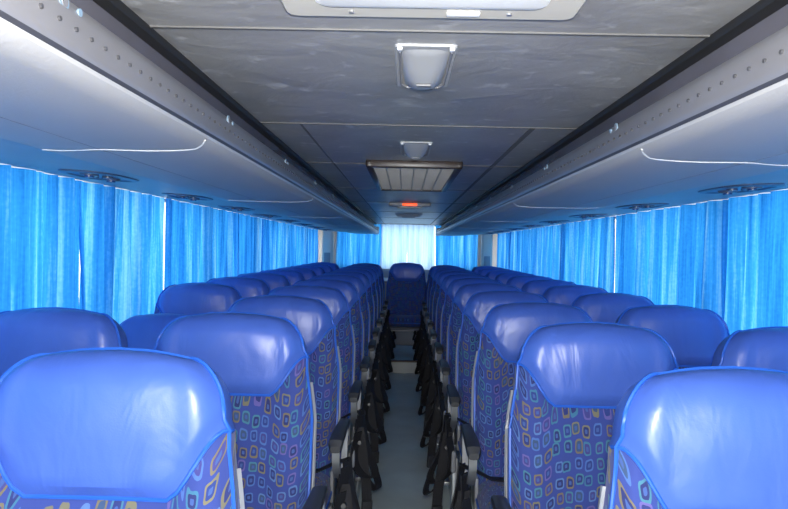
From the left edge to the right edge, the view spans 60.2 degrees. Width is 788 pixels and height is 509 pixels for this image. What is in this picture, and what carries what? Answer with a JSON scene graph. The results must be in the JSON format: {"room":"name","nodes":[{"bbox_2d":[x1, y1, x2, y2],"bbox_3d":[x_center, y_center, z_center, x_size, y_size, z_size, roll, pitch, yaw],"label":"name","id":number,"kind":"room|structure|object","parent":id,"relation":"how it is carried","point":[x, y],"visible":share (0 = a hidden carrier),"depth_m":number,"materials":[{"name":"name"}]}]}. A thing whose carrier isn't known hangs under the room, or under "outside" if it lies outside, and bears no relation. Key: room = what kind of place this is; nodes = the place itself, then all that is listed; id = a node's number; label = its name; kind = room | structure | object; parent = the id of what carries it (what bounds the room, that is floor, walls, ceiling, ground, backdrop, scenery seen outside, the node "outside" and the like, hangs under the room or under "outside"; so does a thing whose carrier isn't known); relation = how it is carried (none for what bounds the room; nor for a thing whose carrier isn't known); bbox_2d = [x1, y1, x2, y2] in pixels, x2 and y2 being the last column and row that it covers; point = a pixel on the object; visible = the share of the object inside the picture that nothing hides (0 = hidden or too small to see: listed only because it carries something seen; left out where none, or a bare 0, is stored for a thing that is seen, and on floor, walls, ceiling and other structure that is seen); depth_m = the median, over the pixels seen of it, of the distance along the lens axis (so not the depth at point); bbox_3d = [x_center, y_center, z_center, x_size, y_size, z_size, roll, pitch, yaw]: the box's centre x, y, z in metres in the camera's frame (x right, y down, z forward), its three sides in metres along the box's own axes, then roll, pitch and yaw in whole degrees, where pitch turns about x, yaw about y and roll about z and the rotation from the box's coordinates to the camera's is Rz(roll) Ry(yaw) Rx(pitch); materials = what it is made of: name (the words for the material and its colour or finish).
{"room":"vehicle interior","nodes":[
{"label":"vehicle interior","id":0,"kind":"room"},
{"bbox_2d":[0,307,127,376],"bbox_3d":[-1.031,0.726,1.812,0.554,1.127,0.615,1,1,1],"label":"seat","id":1,"kind":"object","parent":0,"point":[24,333],"visible":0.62,"depth_m":1.98,"materials":[{"name":"blue leather"}]},
{"bbox_2d":[79,199,165,289],"bbox_3d":[-1.344,0.467,4.427,0.090,1.820,12.000,1,1,1],"label":"wall","id":2,"kind":"structure","parent":0,"point":[165,199],"depth_m":3.02,"materials":[{"name":"beige"}]},
{"bbox_2d":[0,0,378,234],"bbox_3d":[-0.817,-0.343,4.329,0.999,0.175,11.795,1,1,1],"label":"luggage rack","id":3,"kind":"object","parent":2,"relation":"attached to","point":[80,90],"visible":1,"depth_m":1.29,"materials":[{"name":"grey plastic"}]},
{"bbox_2d":[0,164,80,311],"bbox_3d":[-1.280,0.072,2.374,0.086,0.733,0.796,1,1,1],"label":"curtain","id":4,"kind":"object","parent":3,"relation":"hanging from","point":[40,212],"visible":0.73,"depth_m":2.43,"materials":[{"name":"blue fabric"}]},
{"bbox_2d":[58,169,138,182],"bbox_3d":[-1.016,-0.270,2.355,0.210,0.024,0.340,1,1,0],"label":"light panel","id":5,"kind":"object","parent":3,"relation":"attached to","point":[108,177],"visible":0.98,"depth_m":2.30,"materials":[{"name":"blue"}]},
{"bbox_2d":[79,181,164,324],"bbox_3d":[-1.268,0.064,3.246,0.085,0.733,0.989,1,1,1],"label":"curtain","id":6,"kind":"object","parent":3,"relation":"hanging from","point":[121,232],"visible":0.78,"depth_m":3.17,"materials":[{"name":"blue fabric"}]},
{"bbox_2d":[161,193,212,200],"bbox_3d":[-1.000,-0.278,3.304,0.210,0.024,0.340,1,1,0],"label":"light panel","id":7,"kind":"object","parent":3,"relation":"attached to","point":[174,195],"visible":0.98,"depth_m":3.23,"materials":[{"name":"blue"}]},
{"bbox_2d":[164,198,212,288],"bbox_3d":[-1.252,0.056,4.123,0.083,0.733,0.838,1,1,3],"label":"curtain","id":8,"kind":"object","parent":3,"relation":"hanging from","point":[188,226],"visible":0.69,"depth_m":4.06,"materials":[{"name":"blue fabric"}]},
{"bbox_2d":[211,208,237,277],"bbox_3d":[-1.243,0.048,4.929,0.080,0.733,0.786,1,1,1],"label":"curtain","id":9,"kind":"object","parent":3,"relation":"hanging from","point":[224,223],"visible":0.52,"depth_m":4.84,"materials":[{"name":"blue fabric"}]},
{"bbox_2d":[217,206,254,210],"bbox_3d":[-0.985,-0.287,4.254,0.210,0.024,0.340,1,1,0],"label":"light panel","id":10,"kind":"object","parent":3,"relation":"attached to","point":[224,207],"visible":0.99,"depth_m":4.17,"materials":[{"name":"blue"}]},
{"bbox_2d":[237,213,263,275],"bbox_3d":[-1.217,0.041,5.771,0.080,0.733,0.940,1,1,-1],"label":"curtain","id":11,"kind":"object","parent":3,"relation":"hanging from","point":[250,228],"visible":0.62,"depth_m":5.62,"materials":[{"name":"blue fabric"}]},
{"bbox_2d":[252,214,281,217],"bbox_3d":[-0.969,-0.296,5.204,0.210,0.024,0.340,1,1,0],"label":"light panel","id":12,"kind":"object","parent":3,"relation":"attached to","point":[263,215],"visible":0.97,"depth_m":5.11,"materials":[{"name":"blue"}]},
{"bbox_2d":[262,219,278,270],"bbox_3d":[-1.214,0.032,6.671,0.101,0.733,0.937,1,1,1],"label":"curtain","id":13,"kind":"object","parent":3,"relation":"hanging from","point":[270,232],"visible":0.55,"depth_m":6.63,"materials":[{"name":"blue fabric"}]},
{"bbox_2d":[278,222,295,267],"bbox_3d":[-1.193,0.023,7.617,0.083,0.733,0.987,1,1,1],"label":"curtain","id":14,"kind":"object","parent":3,"relation":"hanging from","point":[286,233],"visible":0.71,"depth_m":7.53,"materials":[{"name":"blue fabric"}]},
{"bbox_2d":[276,219,300,222],"bbox_3d":[-0.953,-0.305,6.154,0.210,0.024,0.340,1,1,0],"label":"light panel","id":15,"kind":"object","parent":3,"relation":"attached to","point":[290,221],"visible":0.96,"depth_m":6.06,"materials":[{"name":"blue"}]},
{"bbox_2d":[296,226,307,265],"bbox_3d":[-1.192,0.014,8.621,0.084,0.733,1.040,1,1,1],"label":"curtain","id":16,"kind":"object","parent":3,"relation":"hanging from","point":[301,232],"visible":0.48,"depth_m":8.48,"materials":[{"name":"blue fabric"}]},
{"bbox_2d":[294,223,313,225],"bbox_3d":[-0.938,-0.313,7.104,0.210,0.024,0.340,1,1,0],"label":"light panel","id":17,"kind":"object","parent":3,"relation":"attached to","point":[294,223],"visible":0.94,"depth_m":6.99,"materials":[{"name":"blue"}]},
{"bbox_2d":[308,228,317,263],"bbox_3d":[-1.165,0.004,9.652,0.095,0.733,1.078,1,1,1],"label":"curtain","id":18,"kind":"object","parent":3,"relation":"hanging from","point":[312,233],"visible":0.6,"depth_m":9.59,"materials":[{"name":"blue fabric"}]},
{"bbox_2d":[334,395,363,501],"bbox_3d":[-0.765,1.330,4.426,1.147,0.126,12.000,1,1,1],"label":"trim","id":19,"kind":"structure","parent":2,"relation":"attached to","point":[357,483],"depth_m":3.86,"materials":[{"name":"plastic"}]},
{"bbox_2d":[120,313,183,349],"bbox_3d":[-1.018,0.774,2.690,0.558,1.014,0.873,1,1,1],"label":"seat","id":20,"kind":"object","parent":19,"relation":"on","point":[141,331],"visible":0.14,"depth_m":2.97,"materials":[{"name":"blue leather"}]},
{"bbox_2d":[154,282,241,314],"bbox_3d":[-1.004,0.712,3.312,0.554,1.127,0.615,1,1,0],"label":"seat","id":21,"kind":"object","parent":19,"relation":"on","point":[199,297],"visible":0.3,"depth_m":3.48,"materials":[{"name":"blue leather"}]},
{"bbox_2d":[206,276,270,297],"bbox_3d":[-0.991,0.705,4.062,0.554,1.127,0.615,1,1,0],"label":"seat","id":22,"kind":"object","parent":19,"relation":"on","point":[246,286],"visible":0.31,"depth_m":4.24,"materials":[{"name":"blue leather"}]},
{"bbox_2d":[238,272,290,289],"bbox_3d":[-0.984,0.698,4.811,0.554,1.127,0.615,1,1,2],"label":"seat","id":23,"kind":"object","parent":19,"relation":"on","point":[274,280],"visible":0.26,"depth_m":4.99,"materials":[{"name":"blue leather"}]},
{"bbox_2d":[260,269,305,285],"bbox_3d":[-0.971,0.691,5.561,0.554,1.127,0.615,1,1,1],"label":"seat","id":24,"kind":"object","parent":19,"relation":"on","point":[293,276],"visible":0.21,"depth_m":5.74,"materials":[{"name":"blue leather"}]},
{"bbox_2d":[227,295,359,508],"bbox_3d":[-0.403,0.733,2.553,0.693,1.127,0.626,1,1,2],"label":"seat","id":25,"kind":"object","parent":19,"relation":"on","point":[313,318],"visible":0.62,"depth_m":2.68,"materials":[{"name":"blue fabric"}]},
{"bbox_2d":[278,267,316,279],"bbox_3d":[-0.956,0.684,6.311,0.554,1.127,0.615,1,1,1],"label":"seat","id":26,"kind":"object","parent":19,"relation":"on","point":[308,273],"visible":0.17,"depth_m":6.49,"materials":[{"name":"blue leather"}]},
{"bbox_2d":[291,265,325,275],"bbox_3d":[-0.947,0.677,7.061,0.554,1.127,0.615,1,1,2],"label":"seat","id":27,"kind":"object","parent":19,"relation":"on","point":[319,270],"visible":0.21,"depth_m":7.24,"materials":[{"name":"blue leather"}]},
{"bbox_2d":[302,263,332,271],"bbox_3d":[-0.932,0.671,7.811,0.554,1.127,0.615,1,1,1],"label":"seat","id":28,"kind":"object","parent":19,"relation":"on","point":[328,268],"visible":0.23,"depth_m":8.00,"materials":[{"name":"blue leather"}]},
{"bbox_2d":[267,285,381,508],"bbox_3d":[-0.388,0.726,3.303,0.692,1.127,0.626,1,1,1],"label":"seat","id":29,"kind":"object","parent":19,"relation":"on","point":[361,453],"visible":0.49,"depth_m":3.38,"materials":[{"name":"blue fabric"}]},
{"bbox_2d":[316,262,339,269],"bbox_3d":[-0.921,0.664,8.561,0.554,1.127,0.615,1,1,1],"label":"seat","id":30,"kind":"object","parent":19,"relation":"on","point":[334,266],"visible":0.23,"depth_m":8.75,"materials":[{"name":"blue leather"}]},
{"bbox_2d":[293,278,386,480],"bbox_3d":[-0.375,0.719,4.053,0.692,1.127,0.626,1,1,1],"label":"seat","id":31,"kind":"object","parent":19,"relation":"on","point":[373,419],"visible":0.32,"depth_m":4.14,"materials":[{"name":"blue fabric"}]},
{"bbox_2d":[310,274,389,442],"bbox_3d":[-0.360,0.713,4.804,0.693,1.127,0.626,1,1,0],"label":"seat","id":32,"kind":"object","parent":19,"relation":"on","point":[380,393],"visible":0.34,"depth_m":4.89,"materials":[{"name":"blue fabric"}]},
{"bbox_2d":[323,271,390,408],"bbox_3d":[-0.353,0.706,5.552,0.692,1.127,0.626,1,1,1],"label":"seat","id":33,"kind":"object","parent":19,"relation":"on","point":[374,332],"visible":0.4,"depth_m":5.65,"materials":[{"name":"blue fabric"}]},
{"bbox_2d":[332,268,392,394],"bbox_3d":[-0.340,0.699,6.302,0.692,1.127,0.626,1,1,1],"label":"seat","id":34,"kind":"object","parent":19,"relation":"on","point":[378,322],"visible":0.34,"depth_m":6.40,"materials":[{"name":"blue fabric"}]},
{"bbox_2d":[340,266,394,378],"bbox_3d":[-0.326,0.692,7.053,0.692,1.127,0.626,1,1,1],"label":"seat","id":35,"kind":"object","parent":19,"relation":"on","point":[381,314],"visible":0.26,"depth_m":7.13,"materials":[{"name":"blue leather"}]},
{"bbox_2d":[347,264,395,355],"bbox_3d":[-0.313,0.685,7.803,0.692,1.127,0.626,1,1,1],"label":"seat","id":36,"kind":"object","parent":19,"relation":"on","point":[383,307],"visible":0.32,"depth_m":7.91,"materials":[{"name":"blue leather"}]},
{"bbox_2d":[352,263,395,345],"bbox_3d":[-0.302,0.678,8.552,0.692,1.127,0.626,1,1,1],"label":"seat","id":37,"kind":"object","parent":19,"relation":"on","point":[385,302],"visible":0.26,"depth_m":8.70,"materials":[{"name":"blue leather"}]},
{"bbox_2d":[0,347,244,508],"bbox_3d":[-0.466,0.746,1.054,0.692,1.127,0.626,1,1,1],"label":"seat","id":38,"kind":"object","parent":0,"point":[105,427],"visible":1,"depth_m":1.21,"materials":[{"name":"blue leather"}]},
{"bbox_2d":[153,311,327,508],"bbox_3d":[-0.417,0.740,1.804,0.692,1.127,0.626,1,1,1],"label":"seat","id":39,"kind":"object","parent":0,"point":[262,360],"visible":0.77,"depth_m":1.96,"materials":[{"name":"blue fabric"}]},
{"bbox_2d":[322,230,333,262],"bbox_3d":[-1.013,0.418,10.300,0.160,1.790,0.165,1,1,1],"label":"pillar","id":40,"kind":"structure","parent":0,"point":[328,236],"depth_m":10.22,"materials":[{"name":"beige"}]},
{"bbox_2d":[359,373,449,508],"bbox_3d":[0.069,1.440,4.413,2.960,0.060,12.100,1,1,1],"label":"floor","id":41,"kind":"structure","parent":0,"point":[402,465],"depth_m":4.77,"materials":[{"name":"plastic"}]},
{"bbox_2d":[391,345,418,372],"bbox_3d":[0.139,1.300,8.521,0.530,0.144,1.260,1,1,1],"label":"step","id":42,"kind":"structure","parent":41,"relation":"on","point":[403,362],"depth_m":7.91,"materials":[{"name":"plastic"}]},
{"bbox_2d":[386,262,425,352],"bbox_3d":[0.152,0.668,8.523,0.530,1.127,0.610,1,1,1],"label":"seat","id":43,"kind":"object","parent":42,"relation":"on","point":[406,282],"visible":0.8,"depth_m":8.63,"materials":[{"name":"blue leather"}]},
{"bbox_2d":[384,278,426,345],"bbox_3d":[0.169,0.860,9.757,2.510,1.000,1.060,1,1,1],"label":"shelf","id":44,"kind":"object","parent":41,"relation":"on","point":[402,338],"visible":0.06,"depth_m":9.24,"materials":[{"name":"grey plastic"}]},
{"bbox_2d":[439,372,470,499],"bbox_3d":[0.907,1.368,4.399,1.147,0.126,12.000,1,1,1],"label":"trim","id":45,"kind":"structure","parent":41,"relation":"on","point":[456,450],"depth_m":4.00,"materials":[{"name":"plastic"}]},
{"bbox_2d":[412,265,459,347],"bbox_3d":[0.574,0.698,8.498,0.691,1.127,0.626,1,1,1],"label":"seat","id":46,"kind":"object","parent":45,"relation":"on","point":[424,303],"visible":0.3,"depth_m":8.66,"materials":[{"name":"blue leather"}]},
{"bbox_2d":[412,267,465,360],"bbox_3d":[0.559,0.705,7.749,0.691,1.127,0.626,1,1,1],"label":"seat","id":47,"kind":"object","parent":45,"relation":"on","point":[425,309],"visible":0.23,"depth_m":7.85,"materials":[{"name":"blue leather"}]},
{"bbox_2d":[413,268,471,381],"bbox_3d":[0.545,0.712,6.999,0.691,1.127,0.626,1,1,2],"label":"seat","id":48,"kind":"object","parent":45,"relation":"on","point":[419,347],"visible":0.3,"depth_m":7.09,"materials":[{"name":"blue leather"}]},
{"bbox_2d":[415,271,479,385],"bbox_3d":[0.536,0.719,6.248,0.691,1.127,0.626,1,1,1],"label":"seat","id":49,"kind":"object","parent":45,"relation":"on","point":[431,323],"visible":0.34,"depth_m":6.36,"materials":[{"name":"blue leather"}]},
{"bbox_2d":[416,274,489,412],"bbox_3d":[0.522,0.726,5.499,0.691,1.127,0.626,1,1,1],"label":"seat","id":50,"kind":"object","parent":45,"relation":"on","point":[435,334],"visible":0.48,"depth_m":5.58,"materials":[{"name":"blue leather"}]},
{"bbox_2d":[418,277,502,447],"bbox_3d":[0.513,0.733,4.748,0.691,1.127,0.626,1,1,0],"label":"seat","id":51,"kind":"object","parent":45,"relation":"on","point":[440,348],"visible":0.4,"depth_m":4.83,"materials":[{"name":"blue fabric"}]},
{"bbox_2d":[420,283,521,485],"bbox_3d":[0.499,0.740,3.999,0.691,1.127,0.626,1,1,1],"label":"seat","id":52,"kind":"object","parent":45,"relation":"on","point":[447,367],"visible":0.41,"depth_m":4.09,"materials":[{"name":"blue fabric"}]},
{"bbox_2d":[423,290,547,508],"bbox_3d":[0.484,0.747,3.250,0.691,1.127,0.626,1,1,1],"label":"seat","id":53,"kind":"object","parent":45,"relation":"on","point":[479,304],"visible":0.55,"depth_m":3.34,"materials":[{"name":"blue fabric"}]},
{"bbox_2d":[472,266,499,272],"bbox_3d":[1.176,0.712,8.487,0.554,1.127,0.615,1,1,1],"label":"seat","id":54,"kind":"object","parent":45,"relation":"on","point":[475,269],"visible":0.18,"depth_m":8.68,"materials":[{"name":"blue leather"}]},
{"bbox_2d":[478,268,509,275],"bbox_3d":[1.163,0.719,7.737,0.554,1.127,0.615,1,1,1],"label":"seat","id":55,"kind":"object","parent":45,"relation":"on","point":[484,271],"visible":0.18,"depth_m":7.92,"materials":[{"name":"blue leather"}]},
{"bbox_2d":[485,270,519,279],"bbox_3d":[1.149,0.726,6.987,0.554,1.127,0.615,1,1,1],"label":"seat","id":56,"kind":"object","parent":45,"relation":"on","point":[491,274],"visible":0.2,"depth_m":7.17,"materials":[{"name":"blue leather"}]},
{"bbox_2d":[494,272,533,283],"bbox_3d":[1.137,0.733,6.237,0.554,1.127,0.615,1,1,1],"label":"seat","id":57,"kind":"object","parent":45,"relation":"on","point":[503,277],"visible":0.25,"depth_m":6.42,"materials":[{"name":"blue leather"}]},
{"bbox_2d":[450,301,592,508],"bbox_3d":[0.479,0.754,2.500,0.691,1.127,0.626,1,1,2],"label":"seat","id":58,"kind":"object","parent":45,"relation":"on","point":[505,328],"visible":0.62,"depth_m":2.63,"materials":[{"name":"blue fabric"}]},
{"bbox_2d":[506,275,551,288],"bbox_3d":[1.127,0.740,5.487,0.554,1.127,0.615,1,1,0],"label":"seat","id":59,"kind":"object","parent":45,"relation":"on","point":[518,281],"visible":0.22,"depth_m":5.67,"materials":[{"name":"blue leather"}]},
{"bbox_2d":[521,279,575,294],"bbox_3d":[1.112,0.747,4.737,0.554,1.127,0.615,1,1,1],"label":"seat","id":60,"kind":"object","parent":45,"relation":"on","point":[534,286],"visible":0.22,"depth_m":4.92,"materials":[{"name":"blue leather"}]},
{"bbox_2d":[542,285,607,305],"bbox_3d":[1.100,0.753,3.988,0.554,1.127,0.615,1,1,1],"label":"seat","id":61,"kind":"object","parent":45,"relation":"on","point":[561,294],"visible":0.21,"depth_m":4.16,"materials":[{"name":"blue leather"}]},
{"bbox_2d":[491,321,678,508],"bbox_3d":[0.489,0.761,1.750,0.691,1.127,0.626,1,1,2],"label":"seat","id":62,"kind":"object","parent":45,"relation":"on","point":[571,379],"visible":0.81,"depth_m":1.90,"materials":[{"name":"blue fabric"}]},
{"bbox_2d":[571,292,654,322],"bbox_3d":[1.087,0.760,3.238,0.554,1.127,0.615,1,1,1],"label":"seat","id":63,"kind":"object","parent":45,"relation":"on","point":[601,307],"visible":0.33,"depth_m":3.41,"materials":[{"name":"blue leather"}]},
{"bbox_2d":[615,305,729,368],"bbox_3d":[1.074,0.767,2.488,0.554,1.127,0.615,1,1,1],"label":"seat","id":64,"kind":"object","parent":45,"relation":"on","point":[694,335],"visible":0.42,"depth_m":2.65,"materials":[{"name":"blue leather"}]},
{"bbox_2d":[598,366,787,508],"bbox_3d":[0.530,0.769,0.998,0.691,1.127,0.626,1,1,1],"label":"seat","id":65,"kind":"object","parent":45,"relation":"on","point":[713,437],"visible":1,"depth_m":1.16,"materials":[{"name":"blue leather"}]},
{"bbox_2d":[712,326,787,371],"bbox_3d":[1.129,0.776,1.737,0.554,1.127,0.615,1,1,1],"label":"seat","id":66,"kind":"object","parent":45,"relation":"on","point":[762,347],"visible":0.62,"depth_m":1.92,"materials":[{"name":"blue leather"}]},
{"bbox_2d":[318,223,497,278],"bbox_3d":[0.189,0.444,10.428,2.960,1.820,0.050,1,1,1],"label":"wall","id":67,"kind":"structure","parent":0,"point":[320,232],"depth_m":10.40,"materials":[{"name":"beige"}]},
{"bbox_2d":[395,214,421,217],"bbox_3d":[0.160,-0.421,7.395,0.300,0.037,0.200,1,1,1],"label":"ceiling speaker","id":68,"kind":"object","parent":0,"point":[398,215],"depth_m":7.31},
{"bbox_2d":[93,0,787,225],"bbox_3d":[0.111,-0.432,4.395,2.960,0.076,12.100,1,1,1],"label":"ceiling","id":69,"kind":"structure","parent":0,"point":[324,91],"depth_m":1.43,"materials":[{"name":"plastic"}]},
{"bbox_2d":[336,224,380,267],"bbox_3d":[-0.538,-0.132,10.353,0.697,0.680,0.055,1,1,1],"label":"curtain","id":70,"kind":"object","parent":69,"relation":"hanging from","point":[351,248],"visible":0.66,"depth_m":10.35,"materials":[{"name":"blue fabric"}]},
{"bbox_2d":[380,224,407,268],"bbox_3d":[0.000,-0.119,10.349,0.420,0.680,0.050,1,1,1],"label":"curtain","id":71,"kind":"object","parent":69,"relation":"hanging from","point":[393,236],"visible":0.95,"depth_m":10.34,"materials":[{"name":"fabric"}]},
{"bbox_2d":[389,203,430,208],"bbox_3d":[0.132,-0.404,5.691,0.340,0.037,0.309,1,1,1],"label":"recessed light","id":72,"kind":"object","parent":69,"relation":"in","point":[392,205],"visible":1,"depth_m":5.55,"materials":[{"name":"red plastic"}]},
{"bbox_2d":[366,160,462,191],"bbox_3d":[0.095,-0.387,3.466,0.410,0.032,1.200,1,1,1],"label":"ceiling vent","id":73,"kind":"object","parent":69,"relation":"in","point":[387,175],"visible":1,"depth_m":3.19,"materials":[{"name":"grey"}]},
{"bbox_2d":[400,142,432,158],"bbox_3d":[0.079,-0.376,2.516,0.118,0.037,0.316,1,1,1],"label":"ceiling lamp","id":74,"kind":"object","parent":69,"relation":"attached to","point":[414,150],"depth_m":2.45,"materials":[{"name":"white plastic"}]},
{"bbox_2d":[407,225,434,269],"bbox_3d":[0.413,-0.110,10.333,0.426,0.680,0.051,1,1,1],"label":"curtain","id":75,"kind":"object","parent":69,"relation":"hanging from","point":[420,238],"visible":0.91,"depth_m":10.33,"materials":[{"name":"fabric"}]},
{"bbox_2d":[394,43,457,89],"bbox_3d":[0.061,-0.366,1.386,0.118,0.037,0.316,1,1,1],"label":"ceiling lamp","id":76,"kind":"object","parent":69,"relation":"attached to","point":[418,66],"depth_m":1.32,"materials":[{"name":"white plastic"}]},
{"bbox_2d":[280,0,586,19],"bbox_3d":[0.053,-0.371,0.871,0.460,0.016,0.400,1,1,1],"label":"roof hatch","id":77,"kind":"object","parent":69,"relation":"in","point":[463,9],"depth_m":1.02,"materials":[{"name":"white plastic"}]},
{"bbox_2d":[435,225,477,270],"bbox_3d":[0.948,-0.098,10.330,0.655,0.680,0.056,1,1,1],"label":"curtain","id":78,"kind":"object","parent":69,"relation":"hanging from","point":[460,251],"visible":0.7,"depth_m":10.32,"materials":[{"name":"blue fabric"}]},
{"bbox_2d":[481,234,492,265],"bbox_3d":[1.386,0.473,10.261,0.160,1.790,0.165,1,1,1],"label":"pillar","id":79,"kind":"structure","parent":0,"point":[486,240],"depth_m":10.18,"materials":[{"name":"beige"}]},
{"bbox_3d":[1.525,0.533,4.381,0.090,1.820,12.000,1,1,1],"label":"wall","id":80,"kind":"structure","parent":0,"visible":0},
{"bbox_2d":[436,4,787,235],"bbox_3d":[1.032,-0.300,4.298,0.999,0.175,11.795,1,1,1],"label":"luggage rack","id":81,"kind":"object","parent":80,"relation":"attached to","point":[722,120],"visible":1,"depth_m":1.47,"materials":[{"name":"grey plastic"}]},
{"bbox_2d":[497,232,511,268],"bbox_3d":[1.535,0.067,9.477,0.093,0.733,1.341,1,1,1],"label":"curtain","id":82,"kind":"object","parent":81,"relation":"hanging from","point":[503,239],"visible":0.59,"depth_m":9.31,"materials":[{"name":"blue fabric"}]},
{"bbox_2d":[510,231,517,270],"bbox_3d":[1.524,0.076,8.570,0.080,0.733,0.544,1,1,1],"label":"curtain","id":83,"kind":"object","parent":81,"relation":"hanging from","point":[513,255],"visible":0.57,"depth_m":8.52,"materials":[{"name":"blue fabric"}]},
{"bbox_2d":[503,228,524,229],"bbox_3d":[1.241,-0.263,7.038,0.210,0.024,0.340,1,1,0],"label":"light panel","id":84,"kind":"object","parent":81,"relation":"attached to","point":[508,228],"visible":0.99,"depth_m":6.92,"materials":[{"name":"blue"}]},
{"bbox_2d":[516,228,535,273],"bbox_3d":[1.501,0.084,7.707,0.088,0.733,1.209,1,1,0],"label":"curtain","id":85,"kind":"object","parent":81,"relation":"hanging from","point":[526,238],"visible":0.6,"depth_m":7.76,"materials":[{"name":"blue fabric"}]},
{"bbox_2d":[518,225,543,227],"bbox_3d":[1.225,-0.255,6.089,0.210,0.024,0.340,1,1,0],"label":"light panel","id":86,"kind":"object","parent":81,"relation":"attached to","point":[527,226],"visible":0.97,"depth_m":5.99,"materials":[{"name":"blue"}]},
{"bbox_2d":[532,224,560,279],"bbox_3d":[1.482,0.095,6.509,0.088,0.733,1.198,1,1,0],"label":"curtain","id":87,"kind":"object","parent":81,"relation":"hanging from","point":[546,258],"visible":0.63,"depth_m":6.54,"materials":[{"name":"blue fabric"}]},
{"bbox_2d":[539,220,569,223],"bbox_3d":[1.209,-0.246,5.139,0.210,0.024,0.340,1,1,0],"label":"light panel","id":88,"kind":"object","parent":81,"relation":"attached to","point":[559,221],"visible":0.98,"depth_m":5.02,"materials":[{"name":"blue"}]},
{"bbox_2d":[560,223,573,281],"bbox_3d":[1.478,0.102,5.715,0.074,0.733,0.440,1,1,-1],"label":"curtain","id":89,"kind":"object","parent":81,"relation":"hanging from","point":[566,244],"visible":0.49,"depth_m":5.75,"materials":[{"name":"blue fabric"}]},
{"bbox_2d":[568,214,607,218],"bbox_3d":[1.194,-0.237,4.189,0.210,0.024,0.340,1,1,0],"label":"light panel","id":90,"kind":"object","parent":81,"relation":"attached to","point":[583,216],"visible":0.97,"depth_m":4.12,"materials":[{"name":"blue"}]},
{"bbox_2d":[570,216,614,292],"bbox_3d":[1.461,0.109,5.004,0.087,0.733,1.021,1,1,-1],"label":"curtain","id":91,"kind":"object","parent":81,"relation":"hanging from","point":[593,247],"visible":0.71,"depth_m":4.92,"materials":[{"name":"blue fabric"}]},
{"bbox_2d":[615,203,669,209],"bbox_3d":[1.178,-0.228,3.239,0.210,0.024,0.340,1,1,0],"label":"light panel","id":92,"kind":"object","parent":81,"relation":"attached to","point":[651,205],"visible":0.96,"depth_m":3.16,"materials":[{"name":"blue"}]},
{"bbox_2d":[615,207,679,304],"bbox_3d":[1.433,0.118,3.966,0.086,0.733,1.083,1,1,1],"label":"curtain","id":93,"kind":"object","parent":81,"relation":"hanging from","point":[647,243],"visible":0.64,"depth_m":3.75,"materials":[{"name":"blue fabric"}]},
{"bbox_2d":[677,201,722,316],"bbox_3d":[1.435,0.125,3.204,0.094,0.733,0.456,1,1,1],"label":"curtain","id":94,"kind":"object","parent":81,"relation":"hanging from","point":[700,224],"visible":0.62,"depth_m":3.14,"materials":[{"name":"blue fabric"}]},
{"bbox_2d":[698,183,785,194],"bbox_3d":[1.162,-0.220,2.289,0.210,0.024,0.340,1,1,0],"label":"light panel","id":95,"kind":"object","parent":81,"relation":"attached to","point":[742,188],"visible":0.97,"depth_m":2.23,"materials":[{"name":"blue"}]},
{"bbox_2d":[721,190,787,334],"bbox_3d":[1.426,0.132,2.450,0.088,0.733,1.034,1,1,1],"label":"curtain","id":96,"kind":"object","parent":81,"relation":"hanging from","point":[754,248],"visible":0.67,"depth_m":2.71,"materials":[{"name":"blue fabric"}]}
]}

